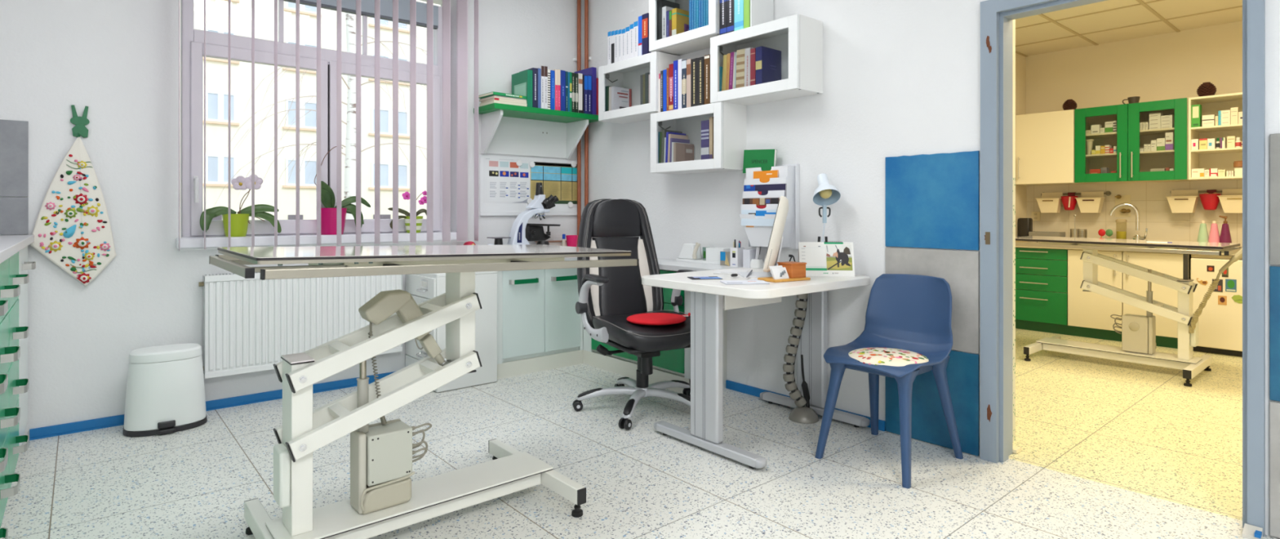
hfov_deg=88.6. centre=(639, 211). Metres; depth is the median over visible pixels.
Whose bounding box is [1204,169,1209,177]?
box
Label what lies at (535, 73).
print
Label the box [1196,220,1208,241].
bottle
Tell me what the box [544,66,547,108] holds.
book
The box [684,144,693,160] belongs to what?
print
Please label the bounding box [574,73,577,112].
book
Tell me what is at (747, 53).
book
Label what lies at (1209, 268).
magnet
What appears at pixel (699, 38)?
box
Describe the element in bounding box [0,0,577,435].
wall
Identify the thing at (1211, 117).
box
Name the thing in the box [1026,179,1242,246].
backsplash
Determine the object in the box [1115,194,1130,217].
tile
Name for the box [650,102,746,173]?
wall shelf
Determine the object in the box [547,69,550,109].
book
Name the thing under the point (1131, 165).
upper cabinet
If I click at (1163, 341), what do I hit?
plinth
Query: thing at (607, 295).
office chair
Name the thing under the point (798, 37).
wall shelf
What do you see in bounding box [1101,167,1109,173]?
box
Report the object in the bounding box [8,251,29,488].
base cabinet
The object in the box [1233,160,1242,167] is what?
jar
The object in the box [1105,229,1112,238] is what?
dish brush
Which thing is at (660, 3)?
book
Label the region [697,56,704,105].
book
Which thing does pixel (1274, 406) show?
wall panel
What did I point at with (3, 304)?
base cabinet
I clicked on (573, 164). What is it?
magnet
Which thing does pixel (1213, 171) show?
box
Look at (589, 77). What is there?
book
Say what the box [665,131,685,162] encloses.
book
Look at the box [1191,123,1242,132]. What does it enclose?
shelf
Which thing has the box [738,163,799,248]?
rack
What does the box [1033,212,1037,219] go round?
outlet
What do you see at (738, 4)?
book
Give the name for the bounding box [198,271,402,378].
radiator
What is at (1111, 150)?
box
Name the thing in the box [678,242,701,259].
telephone
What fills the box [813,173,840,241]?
desk lamp
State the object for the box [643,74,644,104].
book
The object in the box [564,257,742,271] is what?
countertop
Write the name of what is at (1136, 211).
tap
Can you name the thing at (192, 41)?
window
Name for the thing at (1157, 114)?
box
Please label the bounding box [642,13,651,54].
book
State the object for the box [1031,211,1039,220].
wall socket
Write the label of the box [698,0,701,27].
book
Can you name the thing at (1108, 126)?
box
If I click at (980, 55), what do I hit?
door frame
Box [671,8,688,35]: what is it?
book
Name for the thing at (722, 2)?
book
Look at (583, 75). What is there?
book
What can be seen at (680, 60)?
book
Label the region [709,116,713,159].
book
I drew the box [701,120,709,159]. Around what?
book
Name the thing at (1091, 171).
box
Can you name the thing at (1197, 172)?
box
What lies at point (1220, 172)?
box
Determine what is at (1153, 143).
box
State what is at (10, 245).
countertop
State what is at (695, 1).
book
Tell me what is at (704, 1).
book
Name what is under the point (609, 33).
print
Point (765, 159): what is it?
book
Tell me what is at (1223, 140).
box
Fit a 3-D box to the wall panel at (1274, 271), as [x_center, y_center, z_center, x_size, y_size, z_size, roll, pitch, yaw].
[2.264,0.411,2.067,0.011,0.452,0.403,0,0,-41]
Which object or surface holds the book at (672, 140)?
in the wall shelf at (730, 119)
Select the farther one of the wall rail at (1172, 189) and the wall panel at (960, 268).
the wall rail at (1172, 189)
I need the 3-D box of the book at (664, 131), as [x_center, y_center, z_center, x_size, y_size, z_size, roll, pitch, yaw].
[0.208,-0.399,4.322,0.161,0.264,0.040,0,0,-41]
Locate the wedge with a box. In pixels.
[1242,523,1262,538]
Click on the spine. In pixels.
(802, 414)
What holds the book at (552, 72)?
on the wall shelf at (506, 129)
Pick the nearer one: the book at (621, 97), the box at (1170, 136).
the book at (621, 97)
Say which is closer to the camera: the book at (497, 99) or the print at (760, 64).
the print at (760, 64)
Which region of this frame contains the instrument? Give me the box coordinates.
[486,236,511,244]
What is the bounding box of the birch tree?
[214,12,426,218]
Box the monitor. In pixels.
[737,195,788,277]
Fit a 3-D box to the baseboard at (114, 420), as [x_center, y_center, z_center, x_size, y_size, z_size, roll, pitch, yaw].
[-2.250,1.075,3.746,1.815,0.050,0.020,0,0,-41]
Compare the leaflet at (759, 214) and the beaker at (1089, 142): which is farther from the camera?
the beaker at (1089, 142)
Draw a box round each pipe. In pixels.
[573,0,581,246]
[584,0,591,206]
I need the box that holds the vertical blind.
[178,0,478,251]
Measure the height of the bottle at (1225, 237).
0.256 m
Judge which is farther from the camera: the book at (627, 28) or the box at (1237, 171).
the box at (1237, 171)
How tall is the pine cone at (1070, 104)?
0.112 m
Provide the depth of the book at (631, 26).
4.48 m
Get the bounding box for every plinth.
[497,349,689,393]
[1015,319,1177,348]
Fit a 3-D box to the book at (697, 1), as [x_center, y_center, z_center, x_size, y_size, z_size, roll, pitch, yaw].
[0.413,-1.216,4.081,0.161,0.300,0.019,0,0,-41]
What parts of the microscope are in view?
badge panel, arm, focus knob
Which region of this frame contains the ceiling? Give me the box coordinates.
[1015,0,1242,57]
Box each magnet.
[515,160,522,166]
[528,160,534,167]
[567,201,573,207]
[571,161,576,167]
[1196,277,1208,285]
[1206,265,1214,271]
[1212,279,1222,292]
[1217,295,1226,305]
[1222,266,1228,276]
[1225,279,1236,292]
[1231,294,1242,303]
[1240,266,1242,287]
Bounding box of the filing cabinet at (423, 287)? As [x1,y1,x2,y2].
[405,271,497,392]
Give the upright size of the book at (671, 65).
0.298 m
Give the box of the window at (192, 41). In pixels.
[180,0,442,237]
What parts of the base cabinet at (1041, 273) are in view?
handle, handle, handle, handle, drawer, drawer, drawer, drawer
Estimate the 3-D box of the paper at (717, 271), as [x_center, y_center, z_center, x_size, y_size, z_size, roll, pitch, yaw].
[0.490,0.324,3.530,0.176,0.004,0.235,0,0,12]
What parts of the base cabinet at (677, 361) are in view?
rail, drawer, drawer, drawer, rail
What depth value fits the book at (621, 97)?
4.70 m
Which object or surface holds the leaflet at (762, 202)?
in the rack
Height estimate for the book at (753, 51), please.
0.261 m
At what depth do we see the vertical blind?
4.15 m
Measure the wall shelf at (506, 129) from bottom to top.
0.321 m
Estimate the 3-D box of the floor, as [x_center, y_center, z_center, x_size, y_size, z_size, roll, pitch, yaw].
[1.748,1.140,2.920,8.350,0.080,7.070,0,0,-41]
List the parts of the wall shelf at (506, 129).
panel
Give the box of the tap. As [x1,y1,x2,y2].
[1108,203,1147,239]
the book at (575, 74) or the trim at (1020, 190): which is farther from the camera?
the trim at (1020, 190)
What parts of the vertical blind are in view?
bead chain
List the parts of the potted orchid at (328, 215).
stem, pot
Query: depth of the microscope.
4.67 m
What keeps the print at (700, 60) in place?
attached to the book at (700, 60)
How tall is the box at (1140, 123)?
0.068 m
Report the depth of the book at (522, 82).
4.66 m
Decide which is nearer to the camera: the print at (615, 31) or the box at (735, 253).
the box at (735, 253)
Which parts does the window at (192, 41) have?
handle, sash, sash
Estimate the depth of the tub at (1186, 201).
5.55 m
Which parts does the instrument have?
plate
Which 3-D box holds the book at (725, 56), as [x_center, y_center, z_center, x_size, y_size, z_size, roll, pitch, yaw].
[0.556,-0.790,3.914,0.160,0.266,0.045,0,0,-41]
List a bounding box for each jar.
[463,240,475,244]
[1115,218,1127,239]
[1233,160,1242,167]
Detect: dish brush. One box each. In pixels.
[1097,228,1105,238]
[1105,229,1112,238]
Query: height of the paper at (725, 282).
0.005 m
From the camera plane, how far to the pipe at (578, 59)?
5.19 m
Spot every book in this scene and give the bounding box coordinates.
[478,91,526,98]
[479,95,526,101]
[480,94,525,99]
[480,97,526,103]
[480,99,527,106]
[511,69,532,106]
[520,67,537,107]
[536,66,544,108]
[537,67,541,108]
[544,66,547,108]
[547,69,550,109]
[550,70,554,109]
[552,69,557,110]
[557,69,560,110]
[560,70,565,111]
[565,71,568,111]
[568,71,569,111]
[569,71,571,111]
[571,72,574,111]
[573,66,595,115]
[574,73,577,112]
[577,73,582,112]
[582,74,584,113]
[583,74,587,113]
[586,74,591,114]
[595,78,598,115]
[604,85,611,111]
[608,31,611,64]
[608,86,611,111]
[611,30,614,63]
[611,86,631,110]
[614,29,618,62]
[617,29,622,61]
[622,28,625,60]
[625,26,630,59]
[629,23,633,57]
[633,20,638,57]
[638,15,642,56]
[640,74,643,104]
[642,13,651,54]
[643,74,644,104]
[644,72,649,103]
[648,74,649,102]
[657,0,679,39]
[657,73,660,112]
[657,131,660,163]
[658,131,662,163]
[660,70,662,111]
[660,129,682,163]
[662,5,674,38]
[662,69,666,111]
[663,137,666,162]
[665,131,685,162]
[666,10,669,37]
[666,67,669,111]
[667,133,688,162]
[669,9,671,36]
[669,63,673,110]
[669,137,689,162]
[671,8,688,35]
[671,142,687,161]
[673,60,678,109]
[673,142,693,161]
[678,58,683,108]
[681,58,687,108]
[686,58,691,107]
[688,0,691,30]
[690,57,697,106]
[691,0,693,30]
[693,0,696,29]
[696,0,698,28]
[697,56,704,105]
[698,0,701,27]
[701,0,703,26]
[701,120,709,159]
[703,0,706,26]
[704,53,711,104]
[706,0,708,25]
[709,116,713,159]
[719,66,723,91]
[720,0,726,35]
[721,54,727,90]
[724,53,730,90]
[726,0,733,33]
[728,51,734,89]
[732,52,735,88]
[733,0,743,31]
[733,52,736,88]
[735,48,745,88]
[742,149,777,173]
[743,0,750,28]
[744,47,751,86]
[750,48,755,85]
[755,45,781,84]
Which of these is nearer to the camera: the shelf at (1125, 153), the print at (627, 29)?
the print at (627, 29)
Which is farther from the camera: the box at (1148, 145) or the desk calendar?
the box at (1148, 145)
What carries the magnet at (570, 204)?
attached to the chart at (559, 180)
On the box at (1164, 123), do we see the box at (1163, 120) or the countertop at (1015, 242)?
the box at (1163, 120)
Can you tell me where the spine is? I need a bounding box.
[782,293,818,423]
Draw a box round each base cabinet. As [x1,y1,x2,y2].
[0,257,20,528]
[0,299,8,538]
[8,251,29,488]
[18,245,35,453]
[497,267,583,364]
[583,269,727,388]
[1015,247,1068,324]
[1067,248,1123,331]
[1123,251,1191,337]
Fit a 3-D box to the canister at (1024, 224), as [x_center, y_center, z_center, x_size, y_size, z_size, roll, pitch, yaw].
[3.764,0.175,6.403,0.100,0.225,0.114,0,0,-41]
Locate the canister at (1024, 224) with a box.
[1017,217,1032,236]
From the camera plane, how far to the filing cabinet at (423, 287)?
4.16 m
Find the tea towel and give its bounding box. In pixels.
[29,137,116,286]
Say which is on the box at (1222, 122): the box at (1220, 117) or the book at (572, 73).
the box at (1220, 117)
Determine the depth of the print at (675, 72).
4.15 m
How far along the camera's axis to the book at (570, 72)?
4.86 m
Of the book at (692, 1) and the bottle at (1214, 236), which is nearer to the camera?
the book at (692, 1)
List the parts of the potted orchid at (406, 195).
flower, pot, flower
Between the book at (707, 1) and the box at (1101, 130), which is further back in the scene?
the box at (1101, 130)
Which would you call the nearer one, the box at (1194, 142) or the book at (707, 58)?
the book at (707, 58)
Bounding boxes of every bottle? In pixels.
[561,234,565,245]
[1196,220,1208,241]
[1208,220,1219,242]
[1216,137,1219,148]
[1218,215,1231,243]
[1235,137,1241,147]
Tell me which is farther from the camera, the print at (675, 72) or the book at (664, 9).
the book at (664, 9)
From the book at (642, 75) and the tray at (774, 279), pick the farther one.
the book at (642, 75)
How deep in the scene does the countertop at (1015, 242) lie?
5.92 m
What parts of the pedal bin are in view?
lid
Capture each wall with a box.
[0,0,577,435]
[581,0,1279,537]
[1015,53,1026,115]
[1026,20,1242,114]
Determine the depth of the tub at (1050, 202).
6.31 m
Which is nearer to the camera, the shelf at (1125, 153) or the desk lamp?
the desk lamp
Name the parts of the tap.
spout, lever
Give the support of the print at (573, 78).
attached to the book at (572, 73)
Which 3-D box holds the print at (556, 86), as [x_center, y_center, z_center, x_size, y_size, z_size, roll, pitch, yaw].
[-0.609,-0.830,4.779,0.022,0.186,0.001,0,0,-40]
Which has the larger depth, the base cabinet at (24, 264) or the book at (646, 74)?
the book at (646, 74)
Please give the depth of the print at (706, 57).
3.94 m
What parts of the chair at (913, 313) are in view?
leg, leg, seat frame, leg, leg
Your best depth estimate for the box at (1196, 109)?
5.34 m
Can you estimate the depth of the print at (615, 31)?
4.61 m
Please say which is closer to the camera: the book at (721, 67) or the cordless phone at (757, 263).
the cordless phone at (757, 263)
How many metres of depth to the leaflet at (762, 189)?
3.73 m
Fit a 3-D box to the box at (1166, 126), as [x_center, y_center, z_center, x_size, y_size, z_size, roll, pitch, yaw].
[4.448,-0.710,5.524,0.090,0.027,0.075,0,0,-41]
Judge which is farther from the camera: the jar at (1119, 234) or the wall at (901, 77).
the jar at (1119, 234)
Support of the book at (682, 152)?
in the wall shelf at (730, 119)
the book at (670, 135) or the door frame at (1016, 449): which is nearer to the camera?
the door frame at (1016, 449)
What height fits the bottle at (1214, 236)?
0.212 m
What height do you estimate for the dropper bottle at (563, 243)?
0.156 m
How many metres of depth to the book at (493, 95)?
4.54 m
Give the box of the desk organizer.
[757,261,810,282]
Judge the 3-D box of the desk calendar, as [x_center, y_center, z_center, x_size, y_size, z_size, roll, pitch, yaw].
[0.950,0.239,3.354,0.272,0.175,0.101,0,0,7]
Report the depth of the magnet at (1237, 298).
4.93 m
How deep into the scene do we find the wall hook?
3.27 m
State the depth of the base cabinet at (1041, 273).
5.96 m
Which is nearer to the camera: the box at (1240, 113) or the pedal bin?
the pedal bin
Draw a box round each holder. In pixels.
[1070,228,1079,237]
[1078,229,1087,237]
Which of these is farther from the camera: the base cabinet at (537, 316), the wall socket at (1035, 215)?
the wall socket at (1035, 215)
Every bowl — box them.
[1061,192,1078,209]
[1199,189,1221,209]
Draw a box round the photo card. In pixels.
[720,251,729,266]
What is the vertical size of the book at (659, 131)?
0.254 m
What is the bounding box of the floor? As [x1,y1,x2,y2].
[0,328,1279,538]
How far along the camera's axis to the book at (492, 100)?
4.54 m
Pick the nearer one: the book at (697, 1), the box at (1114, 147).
the book at (697, 1)
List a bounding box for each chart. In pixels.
[484,157,529,203]
[530,161,577,204]
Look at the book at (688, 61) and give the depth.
4.06 m
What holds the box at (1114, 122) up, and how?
on the upper cabinet at (1131, 165)
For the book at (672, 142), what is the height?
0.176 m
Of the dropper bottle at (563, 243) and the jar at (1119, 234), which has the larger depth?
the jar at (1119, 234)
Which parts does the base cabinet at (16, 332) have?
drawer, drawer, drawer, drawer, handle, handle, handle, handle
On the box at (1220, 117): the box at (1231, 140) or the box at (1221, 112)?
the box at (1221, 112)
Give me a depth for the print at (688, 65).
4.06 m
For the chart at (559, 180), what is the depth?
5.11 m
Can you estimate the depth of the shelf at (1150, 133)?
5.70 m
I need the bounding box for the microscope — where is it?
[507,182,560,244]
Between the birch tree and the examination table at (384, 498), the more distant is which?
the birch tree
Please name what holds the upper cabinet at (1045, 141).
attached to the wall at (1174, 64)
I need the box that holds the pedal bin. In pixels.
[122,342,207,436]
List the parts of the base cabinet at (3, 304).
handle, handle, handle, handle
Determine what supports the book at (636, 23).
on the shelf box at (625, 73)
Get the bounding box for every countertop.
[0,235,34,263]
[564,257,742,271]
[1015,241,1242,255]
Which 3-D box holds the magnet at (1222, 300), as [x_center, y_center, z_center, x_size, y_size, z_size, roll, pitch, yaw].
[4.441,0.677,4.999,0.003,0.069,0.050,0,0,-41]
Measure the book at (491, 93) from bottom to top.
0.018 m
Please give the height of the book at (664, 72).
0.272 m
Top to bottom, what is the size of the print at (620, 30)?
0.187 m
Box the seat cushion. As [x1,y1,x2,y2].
[626,312,690,324]
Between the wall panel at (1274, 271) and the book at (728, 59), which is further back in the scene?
the book at (728, 59)
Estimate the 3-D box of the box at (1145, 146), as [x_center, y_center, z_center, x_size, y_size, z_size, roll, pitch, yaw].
[4.348,-0.544,5.626,0.070,0.064,0.023,0,0,-41]
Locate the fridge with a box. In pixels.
[1191,253,1242,356]
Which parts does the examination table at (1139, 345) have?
frame, rail, knob, arm, arm, arm, arm, cap plate, post, rail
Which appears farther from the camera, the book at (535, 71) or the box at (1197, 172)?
the box at (1197, 172)
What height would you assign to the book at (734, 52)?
0.266 m
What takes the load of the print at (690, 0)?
attached to the book at (690, 1)
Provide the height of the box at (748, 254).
0.105 m
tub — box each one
[1035,191,1062,213]
[1075,191,1105,213]
[1165,189,1199,213]
[1217,188,1242,213]
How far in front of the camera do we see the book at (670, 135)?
4.23 m
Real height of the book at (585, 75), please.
0.296 m
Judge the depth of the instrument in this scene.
4.55 m
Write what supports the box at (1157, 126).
on the upper cabinet at (1131, 165)
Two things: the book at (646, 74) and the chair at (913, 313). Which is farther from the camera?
the book at (646, 74)
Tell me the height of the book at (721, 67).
0.200 m
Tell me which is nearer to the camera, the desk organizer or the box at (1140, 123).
the desk organizer
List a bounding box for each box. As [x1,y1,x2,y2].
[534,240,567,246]
[598,51,681,124]
[648,0,719,55]
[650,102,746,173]
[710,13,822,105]
[729,247,744,266]
[742,248,755,267]
[1089,168,1101,173]
[1090,124,1102,133]
[1095,145,1101,154]
[1099,127,1104,133]
[1100,146,1105,153]
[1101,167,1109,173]
[1104,121,1113,133]
[1105,144,1111,153]
[1109,148,1113,153]
[1113,120,1116,132]
[1113,146,1116,153]
[1139,122,1142,129]
[1143,143,1147,151]
[1145,121,1149,129]
[1147,143,1151,151]
[1149,112,1163,117]
[1149,116,1160,121]
[1149,120,1160,125]
[1149,124,1160,128]
[1150,168,1165,171]
[1151,139,1156,151]
[1156,137,1165,151]
[1160,115,1174,119]
[1160,118,1174,122]
[1160,121,1174,125]
[1160,124,1174,128]
[1164,132,1174,150]
[1191,104,1201,127]
[1191,138,1199,150]
[1191,168,1205,177]
[1199,137,1207,149]
[1202,114,1216,119]
[1202,119,1215,126]
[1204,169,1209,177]
[1207,137,1216,149]
[1209,168,1219,177]
[1215,115,1217,125]
[1217,109,1230,115]
[1217,115,1230,120]
[1217,120,1230,125]
[1217,169,1226,176]
[1220,137,1226,148]
[1226,135,1236,147]
[1230,106,1239,124]
[1234,167,1242,176]
[1238,111,1242,124]
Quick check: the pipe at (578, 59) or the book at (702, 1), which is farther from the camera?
the pipe at (578, 59)
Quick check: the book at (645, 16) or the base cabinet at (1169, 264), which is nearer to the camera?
the book at (645, 16)
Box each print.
[534,73,536,99]
[541,66,544,76]
[544,66,547,76]
[555,84,557,110]
[558,84,560,110]
[569,83,571,97]
[572,77,574,108]
[584,75,587,89]
[608,31,610,58]
[614,29,617,57]
[617,29,621,56]
[617,88,631,108]
[625,26,629,53]
[633,21,637,51]
[638,42,641,56]
[642,17,647,38]
[669,10,671,19]
[673,70,677,107]
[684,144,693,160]
[686,63,690,75]
[689,0,690,30]
[693,62,694,103]
[699,60,701,102]
[701,128,708,155]
[704,55,709,98]
[746,55,748,86]
[749,0,750,26]
[755,60,776,70]
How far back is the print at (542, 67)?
4.70 m
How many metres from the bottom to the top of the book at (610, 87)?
0.225 m
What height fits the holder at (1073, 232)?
0.128 m
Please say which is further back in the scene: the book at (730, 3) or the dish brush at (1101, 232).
the dish brush at (1101, 232)
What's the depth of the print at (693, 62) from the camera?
4.03 m
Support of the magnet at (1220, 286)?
attached to the fridge
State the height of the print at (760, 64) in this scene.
0.047 m
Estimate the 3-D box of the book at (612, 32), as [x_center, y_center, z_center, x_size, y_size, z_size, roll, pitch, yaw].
[-0.136,-1.161,4.690,0.150,0.235,0.036,0,0,-41]
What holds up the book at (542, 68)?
on the wall shelf at (506, 129)
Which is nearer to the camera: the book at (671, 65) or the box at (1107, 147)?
the book at (671, 65)
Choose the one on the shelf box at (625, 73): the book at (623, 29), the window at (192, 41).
the book at (623, 29)
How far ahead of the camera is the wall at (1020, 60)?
6.53 m
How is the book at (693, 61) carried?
in the wall shelf at (730, 119)
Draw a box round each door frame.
[979,54,980,374]
[1013,19,1021,453]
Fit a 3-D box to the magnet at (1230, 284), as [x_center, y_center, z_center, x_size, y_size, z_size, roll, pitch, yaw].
[4.473,0.559,4.962,0.003,0.094,0.063,0,0,-41]
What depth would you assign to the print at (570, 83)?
4.86 m
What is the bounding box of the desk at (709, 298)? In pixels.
[641,266,870,468]
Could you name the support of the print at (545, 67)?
attached to the book at (545, 67)
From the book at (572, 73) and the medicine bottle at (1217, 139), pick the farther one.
the medicine bottle at (1217, 139)
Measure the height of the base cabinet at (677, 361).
0.740 m
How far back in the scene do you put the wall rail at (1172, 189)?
5.53 m
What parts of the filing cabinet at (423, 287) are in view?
drawer, drawer, drawer, drawer, label handle, label handle, drawer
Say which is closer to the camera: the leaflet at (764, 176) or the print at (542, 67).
the leaflet at (764, 176)
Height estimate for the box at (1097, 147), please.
0.077 m
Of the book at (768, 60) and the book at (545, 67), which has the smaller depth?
the book at (768, 60)
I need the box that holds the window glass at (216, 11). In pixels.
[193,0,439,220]
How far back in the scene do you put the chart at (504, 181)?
4.83 m
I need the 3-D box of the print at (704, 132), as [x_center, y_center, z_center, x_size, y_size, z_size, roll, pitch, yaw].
[0.394,-0.383,3.980,0.001,0.228,0.066,0,0,-40]
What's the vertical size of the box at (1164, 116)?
0.027 m
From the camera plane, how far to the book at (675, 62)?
4.15 m
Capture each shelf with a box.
[473,102,598,159]
[1085,127,1174,138]
[1085,149,1174,158]
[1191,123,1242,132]
[1191,146,1242,154]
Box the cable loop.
[414,338,422,349]
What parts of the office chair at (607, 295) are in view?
arm, leg, tilt lever, panel, leg, leg, seat, tension knob, leg, leg, arm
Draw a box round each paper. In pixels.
[687,275,722,279]
[713,269,748,274]
[720,280,769,284]
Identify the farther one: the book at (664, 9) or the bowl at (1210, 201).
the bowl at (1210, 201)
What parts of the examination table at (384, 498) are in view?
rail, rail, cap plate, arm, arm, arm, arm, drive motor, drive arm, push rod, frame, rail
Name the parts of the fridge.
trim, kick plate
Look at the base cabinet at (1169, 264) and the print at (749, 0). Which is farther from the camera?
the base cabinet at (1169, 264)
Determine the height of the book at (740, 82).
0.274 m
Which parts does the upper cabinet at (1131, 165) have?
door, handle, handle, door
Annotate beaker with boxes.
[565,235,577,246]
[1085,138,1093,154]
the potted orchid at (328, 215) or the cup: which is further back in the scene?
the cup
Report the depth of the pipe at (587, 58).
5.16 m
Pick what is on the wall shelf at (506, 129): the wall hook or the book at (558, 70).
the book at (558, 70)
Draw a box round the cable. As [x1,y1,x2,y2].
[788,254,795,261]
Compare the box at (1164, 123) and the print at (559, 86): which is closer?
the print at (559, 86)
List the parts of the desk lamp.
arm, bulb, lamp shade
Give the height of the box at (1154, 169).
0.085 m
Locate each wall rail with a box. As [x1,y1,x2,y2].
[1040,191,1111,195]
[1169,189,1222,194]
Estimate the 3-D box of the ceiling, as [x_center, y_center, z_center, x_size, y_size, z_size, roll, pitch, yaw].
[3.615,-1.604,3.812,4.050,0.092,3.902,0,0,-41]
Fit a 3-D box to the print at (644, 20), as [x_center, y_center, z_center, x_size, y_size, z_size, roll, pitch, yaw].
[0.032,-1.224,4.378,0.001,0.127,0.058,0,0,-40]
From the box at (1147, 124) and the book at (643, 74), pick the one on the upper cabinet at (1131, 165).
the box at (1147, 124)
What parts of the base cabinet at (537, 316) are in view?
filler panel, door, handle, door, handle, corner post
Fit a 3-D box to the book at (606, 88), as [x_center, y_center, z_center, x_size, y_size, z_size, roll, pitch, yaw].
[-0.181,-0.786,4.777,0.160,0.235,0.043,0,0,-41]
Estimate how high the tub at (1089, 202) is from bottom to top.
0.199 m
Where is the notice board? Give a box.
[479,154,577,215]
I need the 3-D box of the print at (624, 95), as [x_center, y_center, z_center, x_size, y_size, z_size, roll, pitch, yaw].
[-0.111,-0.779,4.725,0.132,0.222,0.001,0,0,-40]
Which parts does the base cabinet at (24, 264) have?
door, handle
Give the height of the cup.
0.068 m
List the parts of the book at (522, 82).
panel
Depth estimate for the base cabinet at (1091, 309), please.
5.67 m
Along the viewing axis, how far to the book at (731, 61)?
3.82 m
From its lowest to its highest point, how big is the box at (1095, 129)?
0.082 m
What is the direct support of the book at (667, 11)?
in the box at (699, 38)
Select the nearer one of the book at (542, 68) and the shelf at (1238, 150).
the book at (542, 68)
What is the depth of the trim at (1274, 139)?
2.21 m
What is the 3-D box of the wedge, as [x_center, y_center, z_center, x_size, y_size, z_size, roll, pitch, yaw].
[2.069,1.085,2.215,0.056,0.030,0.046,0,0,-41]
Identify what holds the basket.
on the countertop at (1015, 242)
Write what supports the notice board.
attached to the wall at (118, 60)
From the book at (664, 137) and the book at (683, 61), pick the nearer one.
the book at (683, 61)
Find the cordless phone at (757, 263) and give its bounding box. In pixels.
[750,246,764,268]
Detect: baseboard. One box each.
[29,371,395,439]
[725,379,885,431]
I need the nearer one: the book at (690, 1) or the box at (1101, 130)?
the book at (690, 1)
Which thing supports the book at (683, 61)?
in the wall shelf at (730, 119)
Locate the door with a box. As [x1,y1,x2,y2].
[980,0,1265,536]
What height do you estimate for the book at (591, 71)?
0.363 m
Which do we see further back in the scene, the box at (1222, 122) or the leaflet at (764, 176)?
the box at (1222, 122)
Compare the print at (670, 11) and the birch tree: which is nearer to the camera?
the print at (670, 11)
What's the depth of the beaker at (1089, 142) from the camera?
5.92 m
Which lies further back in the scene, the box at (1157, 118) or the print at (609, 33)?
the box at (1157, 118)
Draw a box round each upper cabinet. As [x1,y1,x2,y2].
[1015,109,1081,185]
[1074,97,1192,183]
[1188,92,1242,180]
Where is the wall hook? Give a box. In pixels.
[70,105,89,137]
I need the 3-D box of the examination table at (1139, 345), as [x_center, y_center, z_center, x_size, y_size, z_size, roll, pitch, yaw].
[3.438,0.650,4.674,0.751,0.900,1.361,0,0,-41]
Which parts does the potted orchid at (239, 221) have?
pot, flower, stem, stem, flower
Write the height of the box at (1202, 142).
0.089 m
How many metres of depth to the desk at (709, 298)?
3.04 m
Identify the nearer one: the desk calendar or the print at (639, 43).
the desk calendar
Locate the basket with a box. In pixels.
[1028,231,1065,236]
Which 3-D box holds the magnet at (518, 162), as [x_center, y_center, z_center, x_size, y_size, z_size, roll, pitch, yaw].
[-0.900,-0.362,4.890,0.048,0.048,0.010,0,0,-41]
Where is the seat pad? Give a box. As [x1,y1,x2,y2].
[848,346,928,366]
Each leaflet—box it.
[741,209,776,226]
[742,197,779,208]
[743,183,786,196]
[753,169,778,182]
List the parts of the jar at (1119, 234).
lid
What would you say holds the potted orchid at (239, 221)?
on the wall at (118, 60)
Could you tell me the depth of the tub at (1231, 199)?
5.32 m
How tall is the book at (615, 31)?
0.232 m
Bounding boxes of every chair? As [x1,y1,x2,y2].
[572,198,695,430]
[814,273,963,488]
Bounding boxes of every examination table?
[208,244,639,538]
[1015,235,1242,386]
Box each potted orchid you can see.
[200,174,281,236]
[314,146,370,234]
[387,190,426,232]
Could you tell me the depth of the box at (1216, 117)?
5.24 m
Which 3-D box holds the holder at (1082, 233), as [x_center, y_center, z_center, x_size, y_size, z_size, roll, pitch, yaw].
[4.045,0.225,5.996,0.073,0.125,0.072,0,0,-41]
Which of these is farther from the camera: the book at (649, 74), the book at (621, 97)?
the book at (621, 97)
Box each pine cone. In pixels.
[1062,98,1077,110]
[1196,81,1216,96]
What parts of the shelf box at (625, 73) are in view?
door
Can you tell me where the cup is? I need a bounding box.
[1122,96,1140,103]
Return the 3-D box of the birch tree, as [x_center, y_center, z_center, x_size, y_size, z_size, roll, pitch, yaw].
[-4.905,-2.400,11.090,2.813,11.002,4.491,0,0,35]
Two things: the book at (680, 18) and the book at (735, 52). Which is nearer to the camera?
the book at (735, 52)
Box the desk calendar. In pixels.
[797,240,854,276]
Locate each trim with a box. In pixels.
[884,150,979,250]
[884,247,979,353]
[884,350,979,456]
[1015,184,1026,236]
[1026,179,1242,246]
[1269,133,1279,265]
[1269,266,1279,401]
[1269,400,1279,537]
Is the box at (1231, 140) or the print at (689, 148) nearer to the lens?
the print at (689, 148)
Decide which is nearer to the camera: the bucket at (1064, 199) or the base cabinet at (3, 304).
the base cabinet at (3, 304)
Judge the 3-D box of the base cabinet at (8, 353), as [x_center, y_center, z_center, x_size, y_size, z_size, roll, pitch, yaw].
[-2.270,0.573,1.934,0.640,0.854,0.486,0,0,-41]
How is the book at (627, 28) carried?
on the shelf box at (625, 73)
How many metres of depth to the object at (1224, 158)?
5.41 m
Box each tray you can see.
[675,247,729,264]
[757,276,810,282]
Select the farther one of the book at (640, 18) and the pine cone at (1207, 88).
the pine cone at (1207, 88)
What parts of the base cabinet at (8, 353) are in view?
drawer, drawer, drawer, drawer, handle, handle, handle, handle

